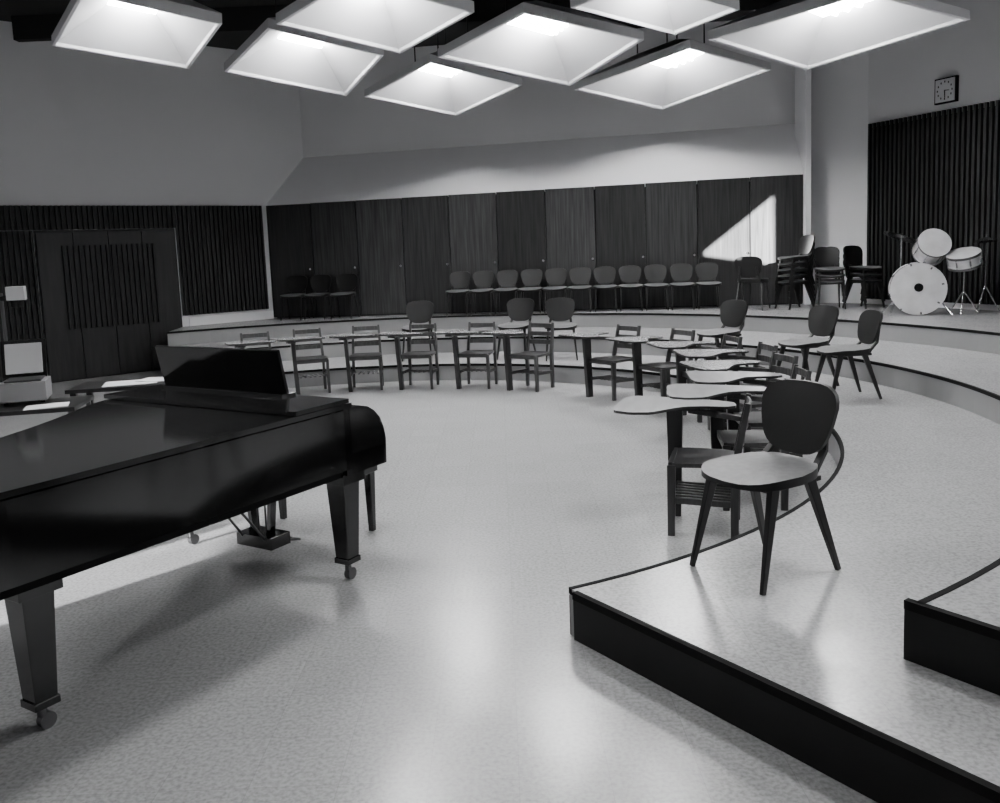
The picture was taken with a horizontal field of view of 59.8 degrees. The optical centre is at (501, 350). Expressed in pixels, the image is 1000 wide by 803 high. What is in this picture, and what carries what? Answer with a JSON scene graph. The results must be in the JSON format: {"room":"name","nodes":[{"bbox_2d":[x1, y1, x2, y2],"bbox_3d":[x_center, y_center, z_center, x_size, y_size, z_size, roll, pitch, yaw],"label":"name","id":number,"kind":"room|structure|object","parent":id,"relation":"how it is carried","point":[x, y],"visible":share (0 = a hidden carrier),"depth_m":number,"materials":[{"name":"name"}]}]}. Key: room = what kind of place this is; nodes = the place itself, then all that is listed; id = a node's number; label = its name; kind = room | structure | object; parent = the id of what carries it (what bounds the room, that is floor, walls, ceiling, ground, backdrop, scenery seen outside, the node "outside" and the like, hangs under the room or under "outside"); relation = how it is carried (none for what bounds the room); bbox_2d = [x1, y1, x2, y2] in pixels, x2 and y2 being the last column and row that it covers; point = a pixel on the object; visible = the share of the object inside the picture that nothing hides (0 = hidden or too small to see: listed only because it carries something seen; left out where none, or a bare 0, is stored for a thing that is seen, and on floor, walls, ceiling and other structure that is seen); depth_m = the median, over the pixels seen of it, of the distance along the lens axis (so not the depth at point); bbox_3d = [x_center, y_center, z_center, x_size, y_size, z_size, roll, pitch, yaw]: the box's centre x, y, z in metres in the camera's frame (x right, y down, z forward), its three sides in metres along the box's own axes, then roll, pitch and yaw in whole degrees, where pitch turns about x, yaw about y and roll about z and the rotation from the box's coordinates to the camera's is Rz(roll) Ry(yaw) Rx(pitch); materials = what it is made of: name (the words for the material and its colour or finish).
{"room":"music room","nodes":[
{"label":"music room","id":0,"kind":"room"},
{"bbox_2d":[0,21,308,381],"bbox_3d":[-6.083,-2.222,13.448,6.762,5.200,0.120,-8,9,-41],"label":"wall","id":1,"kind":"structure","parent":0,"point":[77,127],"depth_m":13.62,"materials":[{"name":"grey paint"}]},
{"bbox_2d":[0,231,46,382],"bbox_3d":[-7.555,-0.576,12.165,1.988,2.155,0.065,-8,9,-41],"label":"panel","id":2,"kind":"object","parent":1,"relation":"attached to","point":[17,251],"visible":0.49,"depth_m":12.62,"materials":[{"name":"grey wood"}]},
{"bbox_2d":[0,205,174,230],"bbox_3d":[-6.824,-1.944,12.694,4.085,0.355,0.065,-8,9,-41],"label":"panel","id":3,"kind":"object","parent":1,"relation":"attached to","point":[15,217],"visible":1,"depth_m":13.12,"materials":[{"name":"grey"}]},
{"bbox_2d":[33,228,182,382],"bbox_3d":[-6.005,-0.750,13.498,2.070,2.255,0.092,-8,9,-41],"label":"door","id":4,"kind":"structure","parent":1,"relation":"in","point":[108,297],"depth_m":13.40,"materials":[{"name":"black wood"}]},
{"bbox_2d":[174,205,268,315],"bbox_3d":[-4.685,-1.541,14.613,1.498,1.780,0.065,-8,9,-41],"label":"panel","id":5,"kind":"object","parent":1,"relation":"attached to","point":[221,249],"visible":1,"depth_m":14.57,"materials":[{"name":"grey"}]},
{"bbox_2d":[189,311,273,325],"bbox_3d":[-4.584,-0.561,14.815,1.500,0.140,0.020,-8,9,-41],"label":"baseboard","id":6,"kind":"structure","parent":1,"relation":"attached to","point":[216,319],"depth_m":14.78,"materials":[{"name":"white paint"}]},
{"bbox_2d":[0,0,749,49],"bbox_3d":[-0.418,-4.189,5.666,16.900,0.100,19.650,-2,7,0],"label":"ceiling","id":7,"kind":"structure","parent":0,"point":[8,8],"depth_m":12.04,"materials":[{"name":"black"}]},
{"bbox_2d":[51,0,221,68],"bbox_3d":[-3.542,-3.606,8.281,1.790,1.430,1.914,-2,7,0],"label":"ceiling light panel","id":8,"kind":"object","parent":7,"relation":"hanging from","point":[174,33],"depth_m":8.60,"materials":[{"name":"white plastic"}]},
{"bbox_2d":[224,0,383,95],"bbox_3d":[-2.295,-3.838,9.931,1.900,1.460,2.254,-2,7,0],"label":"ceiling light panel","id":9,"kind":"object","parent":7,"relation":"hanging from","point":[274,52],"depth_m":10.23,"materials":[{"name":"white plastic"}]},
{"bbox_2d":[276,0,473,53],"bbox_3d":[-1.208,-3.679,8.072,1.860,1.420,1.774,-2,7,0],"label":"ceiling light panel","id":10,"kind":"object","parent":7,"relation":"hanging from","point":[396,26],"depth_m":8.42,"materials":[{"name":"white plastic"}]},
{"bbox_2d":[11,0,780,41],"bbox_3d":[-0.790,-4.725,12.122,12.000,0.320,0.140,-2,7,0],"label":"trim","id":11,"kind":"structure","parent":7,"relation":"attached to","point":[26,28],"depth_m":12.05,"materials":[{"name":"black"}]},
{"bbox_2d":[364,16,521,115],"bbox_3d":[-0.841,-4.135,11.927,2.190,1.460,2.334,-2,7,0],"label":"ceiling light panel","id":12,"kind":"object","parent":7,"relation":"hanging from","point":[431,83],"depth_m":12.23,"materials":[{"name":"white plastic"}]},
{"bbox_2d":[438,0,643,85],"bbox_3d":[0.394,-3.920,9.763,2.280,1.470,2.334,-2,7,0],"label":"ceiling light panel","id":13,"kind":"object","parent":7,"relation":"hanging from","point":[535,39],"depth_m":9.97,"materials":[{"name":"white plastic"}]},
{"bbox_2d":[570,0,739,34],"bbox_3d":[1.419,-3.803,8.105,1.620,1.390,1.303,-2,7,0],"label":"ceiling light panel","id":14,"kind":"object","parent":7,"relation":"hanging from","point":[674,17],"depth_m":8.45,"materials":[{"name":"white plastic"}]},
{"bbox_2d":[574,24,770,109],"bbox_3d":[2.277,-4.244,11.883,2.590,1.480,2.604,-2,7,0],"label":"ceiling light panel","id":15,"kind":"object","parent":7,"relation":"hanging from","point":[677,71],"depth_m":12.16,"materials":[{"name":"white plastic"}]},
{"bbox_2d":[708,0,969,69],"bbox_3d":[3.577,-4.014,9.439,2.710,1.460,2.204,-2,7,0],"label":"ceiling light panel","id":16,"kind":"object","parent":7,"relation":"hanging from","point":[802,34],"depth_m":9.68,"materials":[{"name":"white plastic"}]},
{"bbox_2d":[0,370,876,802],"bbox_3d":[-0.208,1.065,6.330,16.500,0.100,19.320,-2,7,0],"label":"floor","id":17,"kind":"structure","parent":0,"point":[450,668],"depth_m":3.87,"materials":[{"name":"plastic"}]},
{"bbox_2d":[0,395,93,416],"bbox_3d":[-3.422,0.759,6.369,0.750,0.753,0.550,-4,7,-11],"label":"desk","id":18,"kind":"object","parent":17,"relation":"on","point":[69,404],"visible":0.34,"depth_m":6.23,"materials":[{"name":"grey wood"}]},
{"bbox_2d":[0,286,52,405],"bbox_3d":[-3.518,-0.050,6.385,0.315,0.848,0.300,-5,7,-20],"label":"projector","id":19,"kind":"object","parent":18,"relation":"on","point":[24,362],"visible":1,"depth_m":6.30,"materials":[{"name":"grey plastic"}]},
{"bbox_2d":[65,377,164,409],"bbox_3d":[-3.077,0.630,7.312,0.900,0.759,0.500,-3,7,-9],"label":"desk","id":20,"kind":"object","parent":17,"relation":"on","point":[88,387],"visible":0.38,"depth_m":7.13,"materials":[{"name":"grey wood"}]},
{"bbox_2d":[0,345,386,728],"bbox_3d":[-1.938,0.717,4.096,1.510,1.259,2.574,2,8,32],"label":"grand piano","id":21,"kind":"object","parent":17,"relation":"on","point":[225,436],"visible":1,"depth_m":3.82,"materials":[{"name":"black lacquered wood"},{"name":"brass"}]},
{"bbox_2d":[225,331,276,349],"bbox_3d":[-3.060,0.203,10.690,0.624,0.804,0.819,-5,7,-24],"label":"desk","id":22,"kind":"object","parent":17,"relation":"on","point":[242,344],"visible":0.41,"depth_m":10.95,"materials":[{"name":"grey wood"}]},
{"bbox_2d":[277,327,330,394],"bbox_3d":[-2.497,0.150,10.944,0.624,0.804,0.819,-5,7,-18],"label":"desk","id":23,"kind":"object","parent":17,"relation":"on","point":[292,341],"visible":0.99,"depth_m":10.99,"materials":[{"name":"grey wood"}]},
{"bbox_2d":[256,466,377,530],"bbox_3d":[-1.215,0.900,5.520,0.800,0.500,0.360,1,8,27],"label":"piano bench","id":24,"kind":"object","parent":17,"relation":"on","point":[369,481],"visible":0.15,"depth_m":5.48,"materials":[{"name":"black wood"}]},
{"bbox_2d":[328,325,383,391],"bbox_3d":[-1.845,0.108,11.080,0.624,0.804,0.819,-3,7,-5],"label":"desk","id":25,"kind":"object","parent":17,"relation":"on","point":[353,357],"visible":1,"depth_m":11.09,"materials":[{"name":"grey wood"}]},
{"bbox_2d":[377,323,439,389],"bbox_3d":[-1.182,0.085,11.052,0.624,0.804,0.819,-1,7,9],"label":"desk","id":26,"kind":"object","parent":17,"relation":"on","point":[396,335],"visible":1,"depth_m":11.14,"materials":[{"name":"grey wood"}]},
{"bbox_2d":[434,322,497,388],"bbox_3d":[-0.446,0.070,10.934,0.624,0.804,0.819,0,7,15],"label":"desk","id":27,"kind":"object","parent":17,"relation":"on","point":[454,334],"visible":0.98,"depth_m":10.96,"materials":[{"name":"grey wood"}]},
{"bbox_2d":[481,322,554,391],"bbox_3d":[0.197,0.081,10.626,0.624,0.804,0.819,2,8,35],"label":"desk","id":28,"kind":"object","parent":17,"relation":"on","point":[527,355],"visible":1,"depth_m":10.68,"materials":[{"name":"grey wood"}]},
{"bbox_2d":[558,324,640,400],"bbox_3d":[1.100,0.130,9.914,0.819,0.804,0.624,-7,8,-36],"label":"desk","id":29,"kind":"object","parent":17,"relation":"on","point":[586,337],"visible":0.8,"depth_m":9.94,"materials":[{"name":"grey wood"}]},
{"bbox_2d":[606,328,695,396],"bbox_3d":[1.564,0.189,9.266,0.819,0.804,0.624,-6,8,-28],"label":"desk","id":30,"kind":"object","parent":17,"relation":"on","point":[664,368],"visible":0.59,"depth_m":9.30,"materials":[{"name":"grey wood"}]},
{"bbox_2d":[613,393,751,537],"bbox_3d":[1.132,0.666,5.417,0.819,0.804,0.624,0,7,17],"label":"desk","id":31,"kind":"object","parent":17,"relation":"on","point":[679,457],"visible":0.91,"depth_m":5.36,"materials":[{"name":"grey wood"}]},
{"bbox_2d":[646,333,742,422],"bbox_3d":[1.882,0.253,8.621,0.819,0.804,0.624,-4,7,-11],"label":"desk","id":32,"kind":"object","parent":17,"relation":"on","point":[681,373],"visible":0.32,"depth_m":8.68,"materials":[{"name":"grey wood"}]},
{"bbox_2d":[673,341,777,429],"bbox_3d":[1.996,0.337,7.885,0.819,0.804,0.624,-3,7,-7],"label":"desk","id":33,"kind":"object","parent":17,"relation":"on","point":[707,354],"visible":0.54,"depth_m":7.92,"materials":[{"name":"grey wood"}]},
{"bbox_2d":[667,378,788,510],"bbox_3d":[1.528,0.596,5.870,0.819,0.804,0.624,-1,7,8],"label":"desk","id":34,"kind":"object","parent":17,"relation":"on","point":[720,438],"visible":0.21,"depth_m":5.88,"materials":[{"name":"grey wood"}]},
{"bbox_2d":[679,351,798,429],"bbox_3d":[1.910,0.431,7.126,0.819,0.804,0.624,-4,7,-12],"label":"desk","id":35,"kind":"object","parent":17,"relation":"on","point":[700,365],"visible":0.42,"depth_m":7.15,"materials":[{"name":"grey wood"}]},
{"bbox_2d":[687,364,811,456],"bbox_3d":[1.802,0.515,6.457,0.819,0.804,0.624,-2,7,4],"label":"desk","id":36,"kind":"object","parent":17,"relation":"on","point":[697,377],"visible":0.4,"depth_m":6.47,"materials":[{"name":"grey wood"}]},
{"bbox_2d":[266,174,802,317],"bbox_3d":[0.339,-1.664,14.454,8.937,2.024,0.135,-1,7,10],"label":"wall","id":37,"kind":"structure","parent":0,"point":[401,251],"depth_m":14.36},
{"bbox_2d":[299,20,794,316],"bbox_3d":[0.635,-2.663,14.881,8.410,5.200,0.120,-1,7,11],"label":"wall","id":38,"kind":"structure","parent":0,"point":[537,110],"depth_m":14.67,"materials":[{"name":"grey paint"}]},
{"bbox_2d":[266,124,803,205],"bbox_3d":[0.307,-3.080,14.519,8.860,0.900,2.080,-2,7,0],"label":"soffit","id":39,"kind":"object","parent":38,"relation":"attached to","point":[772,150],"depth_m":14.43,"materials":[{"name":"white paint"}]},
{"bbox_2d":[167,302,999,353],"bbox_3d":[4.370,0.329,7.749,8.822,0.660,22.190,-7,8,-35],"label":"floor","id":40,"kind":"structure","parent":0,"point":[986,320],"depth_m":12.95,"materials":[{"name":"plastic"}]},
{"bbox_2d":[280,275,309,320],"bbox_3d":[-3.536,-0.906,14.820,0.414,0.746,0.492,-1,7,7],"label":"shell chair","id":41,"kind":"object","parent":40,"relation":"on","point":[297,283],"visible":0.94,"depth_m":14.96,"materials":[{"name":"black plastic"}]},
{"bbox_2d":[304,274,333,319],"bbox_3d":[-3.115,-0.914,14.745,0.414,0.746,0.491,-1,7,8],"label":"shell chair","id":42,"kind":"object","parent":40,"relation":"on","point":[319,283],"visible":1,"depth_m":14.88,"materials":[{"name":"black plastic"}]},
{"bbox_2d":[330,274,359,319],"bbox_3d":[-2.655,-0.923,14.664,0.414,0.746,0.491,-1,7,9],"label":"shell chair","id":43,"kind":"object","parent":40,"relation":"on","point":[345,282],"visible":1,"depth_m":14.79,"materials":[{"name":"black plastic"}]},
{"bbox_2d":[446,271,470,315],"bbox_3d":[-0.714,-0.947,14.352,0.396,0.714,0.470,-1,7,9],"label":"shell chair","id":44,"kind":"object","parent":40,"relation":"on","point":[461,279],"visible":1,"depth_m":14.48,"materials":[{"name":"black plastic"}]},
{"bbox_2d":[470,271,494,315],"bbox_3d":[-0.319,-0.954,14.282,0.396,0.714,0.470,-1,7,10],"label":"shell chair","id":45,"kind":"object","parent":40,"relation":"on","point":[482,279],"visible":0.98,"depth_m":14.41,"materials":[{"name":"black plastic"}]},
{"bbox_2d":[494,270,517,314],"bbox_3d":[0.076,-0.962,14.212,0.396,0.714,0.470,-1,7,8],"label":"shell chair","id":46,"kind":"object","parent":40,"relation":"on","point":[506,278],"visible":0.96,"depth_m":14.35,"materials":[{"name":"black plastic"}]},
{"bbox_2d":[518,269,543,313],"bbox_3d":[0.471,-0.969,14.142,0.396,0.714,0.470,-1,7,9],"label":"shell chair","id":47,"kind":"object","parent":40,"relation":"on","point":[530,277],"visible":0.97,"depth_m":14.27,"materials":[{"name":"black plastic"}]},
{"bbox_2d":[543,268,567,313],"bbox_3d":[0.866,-0.977,14.072,0.396,0.714,0.470,-1,7,10],"label":"shell chair","id":48,"kind":"object","parent":40,"relation":"on","point":[554,276],"visible":0.95,"depth_m":14.20,"materials":[{"name":"black plastic"}]},
{"bbox_2d":[568,267,592,312],"bbox_3d":[1.261,-0.984,14.003,0.396,0.714,0.470,-1,7,8],"label":"shell chair","id":49,"kind":"object","parent":40,"relation":"on","point":[578,275],"visible":0.94,"depth_m":14.14,"materials":[{"name":"black plastic"}]},
{"bbox_2d":[167,313,999,335],"bbox_3d":[1.446,-0.109,9.705,6.342,0.029,13.599,-7,8,-36],"label":"trim","id":50,"kind":"structure","parent":40,"relation":"attached to","point":[674,314],"depth_m":13.33,"materials":[{"name":"black rubber"}]},
{"bbox_2d":[593,266,617,312],"bbox_3d":[1.655,-0.991,13.933,0.396,0.714,0.470,-2,7,6],"label":"shell chair","id":51,"kind":"object","parent":40,"relation":"on","point":[604,274],"visible":1,"depth_m":14.07,"materials":[{"name":"black plastic"}]},
{"bbox_2d":[618,265,642,311],"bbox_3d":[2.050,-0.999,13.863,0.396,0.714,0.470,-1,7,7],"label":"shell chair","id":52,"kind":"object","parent":40,"relation":"on","point":[631,273],"visible":1,"depth_m":13.99,"materials":[{"name":"black plastic"}]},
{"bbox_2d":[644,265,668,310],"bbox_3d":[2.445,-1.006,13.793,0.396,0.714,0.470,-1,7,7],"label":"shell chair","id":53,"kind":"object","parent":40,"relation":"on","point":[653,273],"visible":1,"depth_m":13.93,"materials":[{"name":"black plastic"}]},
{"bbox_2d":[669,264,694,310],"bbox_3d":[2.841,-1.014,13.723,0.396,0.714,0.470,-1,7,9],"label":"shell chair","id":54,"kind":"object","parent":40,"relation":"on","point":[679,272],"visible":1,"depth_m":13.86,"materials":[{"name":"black plastic"}]},
{"bbox_2d":[695,263,721,309],"bbox_3d":[3.236,-1.021,13.654,0.396,0.714,0.470,-1,7,8],"label":"shell chair","id":55,"kind":"object","parent":40,"relation":"on","point":[704,271],"visible":0.99,"depth_m":13.78,"materials":[{"name":"black plastic"}]},
{"bbox_2d":[734,256,769,310],"bbox_3d":[3.767,-1.026,13.112,0.450,0.811,0.534,2,8,30],"label":"shell chair","id":56,"kind":"object","parent":40,"relation":"on","point":[747,266],"visible":0.94,"depth_m":12.92,"materials":[{"name":"black plastic"}]},
{"bbox_2d":[774,235,814,309],"bbox_3d":[4.383,-1.175,12.980,0.481,1.091,0.405,-4,7,-15],"label":"chairs","id":57,"kind":"object","parent":40,"relation":"on","point":[805,257],"visible":1,"depth_m":12.88,"materials":[{"name":"black plastic"}]},
{"bbox_2d":[814,246,845,308],"bbox_3d":[4.786,-1.071,12.733,0.405,0.911,0.481,-1,7,10],"label":"chairs","id":58,"kind":"object","parent":40,"relation":"on","point":[827,258],"visible":0.98,"depth_m":12.83,"materials":[{"name":"black plastic"}]},
{"bbox_2d":[842,245,884,308],"bbox_3d":[5.249,-1.081,12.661,0.405,0.911,0.481,-5,8,-25],"label":"chairs","id":59,"kind":"object","parent":40,"relation":"on","point":[853,254],"visible":1,"depth_m":12.65,"materials":[{"name":"black plastic"}]},
{"bbox_2d":[882,228,999,314],"bbox_3d":[5.703,-1.042,11.316,1.395,1.103,0.704,1,8,28],"label":"drum kit","id":60,"kind":"object","parent":40,"relation":"on","point":[918,287],"visible":1,"depth_m":11.16,"materials":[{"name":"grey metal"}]},
{"bbox_2d":[179,327,999,626],"bbox_3d":[3.241,0.625,6.585,6.762,0.440,20.424,-7,8,-32],"label":"platform","id":61,"kind":"structure","parent":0,"point":[978,599],"depth_m":9.13,"materials":[{"name":"plastic"}]},
{"bbox_2d":[246,336,999,603],"bbox_3d":[0.820,0.215,9.059,5.400,0.029,10.872,-7,8,-32],"label":"trim","id":62,"kind":"structure","parent":61,"relation":"attached to","point":[996,563],"depth_m":8.14,"materials":[{"name":"black rubber"}]},
{"bbox_2d":[903,598,999,695],"bbox_3d":[3.175,1.329,0.697,0.030,0.441,5.992,-7,8,-35],"label":"riser face","id":63,"kind":"structure","parent":61,"relation":"attached to","point":[960,647],"depth_m":2.97,"materials":[{"name":"black rubber"}]},
{"bbox_2d":[282,352,999,785],"bbox_3d":[2.625,0.880,5.581,5.703,0.220,18.434,-6,8,-29],"label":"platform","id":64,"kind":"structure","parent":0,"point":[912,506],"depth_m":3.99,"materials":[{"name":"plastic"}]},
{"bbox_2d":[401,301,434,361],"bbox_3d":[-1.179,-0.290,12.316,0.450,0.811,0.534,-2,7,4],"label":"shell chair","id":65,"kind":"object","parent":64,"relation":"on","point":[417,311],"visible":0.73,"depth_m":12.47,"materials":[{"name":"black plastic"}]},
{"bbox_2d":[497,298,535,359],"bbox_3d":[0.201,-0.309,12.013,0.450,0.811,0.534,0,7,21],"label":"shell chair","id":66,"kind":"object","parent":64,"relation":"on","point":[519,309],"visible":0.77,"depth_m":12.13,"materials":[{"name":"black plastic"}]},
{"bbox_2d":[544,298,577,360],"bbox_3d":[0.794,-0.299,11.737,0.450,0.811,0.534,-2,7,4],"label":"shell chair","id":67,"kind":"object","parent":64,"relation":"on","point":[557,309],"visible":0.84,"depth_m":11.89,"materials":[{"name":"black plastic"}]},
{"bbox_2d":[285,363,844,594],"bbox_3d":[0.241,0.520,8.559,4.417,0.029,8.331,-6,8,-28],"label":"trim","id":68,"kind":"structure","parent":64,"relation":"attached to","point":[835,434],"depth_m":5.84,"materials":[{"name":"black rubber"}]},
{"bbox_2d":[569,594,570,633],"bbox_3d":[1.485,1.014,4.970,0.321,0.187,3.169,4,9,42],"label":"trim","id":69,"kind":"structure","parent":64,"relation":"attached to","point":[569,594],"depth_m":3.92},
{"bbox_2d":[693,300,748,369],"bbox_3d":[2.550,-0.173,10.097,0.534,0.811,0.450,-7,8,-32],"label":"shell chair","id":70,"kind":"object","parent":64,"relation":"on","point":[733,313],"visible":0.86,"depth_m":10.13,"materials":[{"name":"black wood"}]},
{"bbox_2d":[689,379,840,595],"bbox_3d":[1.222,0.588,4.011,0.561,0.852,0.472,-6,8,-31],"label":"shell chair","id":71,"kind":"object","parent":64,"relation":"on","point":[799,416],"visible":1,"depth_m":4.00,"materials":[{"name":"black wood"}]},
{"bbox_2d":[572,591,999,802],"bbox_3d":[2.047,1.398,1.425,0.030,0.221,5.992,-7,8,-35],"label":"riser face","id":72,"kind":"structure","parent":64,"relation":"attached to","point":[869,761],"depth_m":2.96,"materials":[{"name":"black rubber"}]},
{"bbox_2d":[775,305,839,385],"bbox_3d":[3.107,-0.047,8.852,0.534,0.811,0.450,-5,7,-21],"label":"shell chair","id":73,"kind":"object","parent":64,"relation":"on","point":[822,319],"visible":0.94,"depth_m":8.84,"materials":[{"name":"black wood"}]},
{"bbox_2d":[815,310,882,398],"bbox_3d":[3.249,0.031,8.157,0.534,0.811,0.450,-3,7,-3],"label":"shell chair","id":74,"kind":"object","parent":64,"relation":"on","point":[870,321],"visible":0.97,"depth_m":8.08,"materials":[{"name":"black wood"}]},
{"bbox_2d":[795,67,810,304],"bbox_3d":[4.723,-3.013,13.662,0.080,4.540,0.500,-2,7,0],"label":"wall fin","id":75,"kind":"structure","parent":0,"point":[802,77],"depth_m":13.49,"materials":[{"name":"white paint"}]},
{"bbox_2d":[811,51,868,302],"bbox_3d":[5.195,-2.699,13.662,0.120,5.200,1.153,-9,9,-43],"label":"wall","id":76,"kind":"structure","parent":0,"point":[839,89],"depth_m":13.49,"materials":[{"name":"grey paint"}]},
{"bbox_2d":[867,0,999,310],"bbox_3d":[6.790,-2.390,10.547,0.120,5.200,5.889,-5,7,-23],"label":"wall","id":77,"kind":"structure","parent":0,"point":[903,74],"depth_m":11.91,"materials":[{"name":"grey paint"}]},
{"bbox_2d":[866,100,999,304],"bbox_3d":[6.683,-1.846,10.670,0.066,2.620,5.555,-5,7,-23],"label":"panel","id":78,"kind":"object","parent":77,"relation":"attached to","point":[942,172],"visible":0.82,"depth_m":12.01,"materials":[{"name":"grey"}]},
{"bbox_2d":[934,75,958,104],"bbox_3d":[6.029,-3.539,11.812,0.067,0.340,0.340,-5,7,-23],"label":"wall clock","id":79,"kind":"object","parent":77,"relation":"attached to","point":[946,90],"visible":1,"depth_m":11.78,"materials":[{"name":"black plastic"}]}
]}

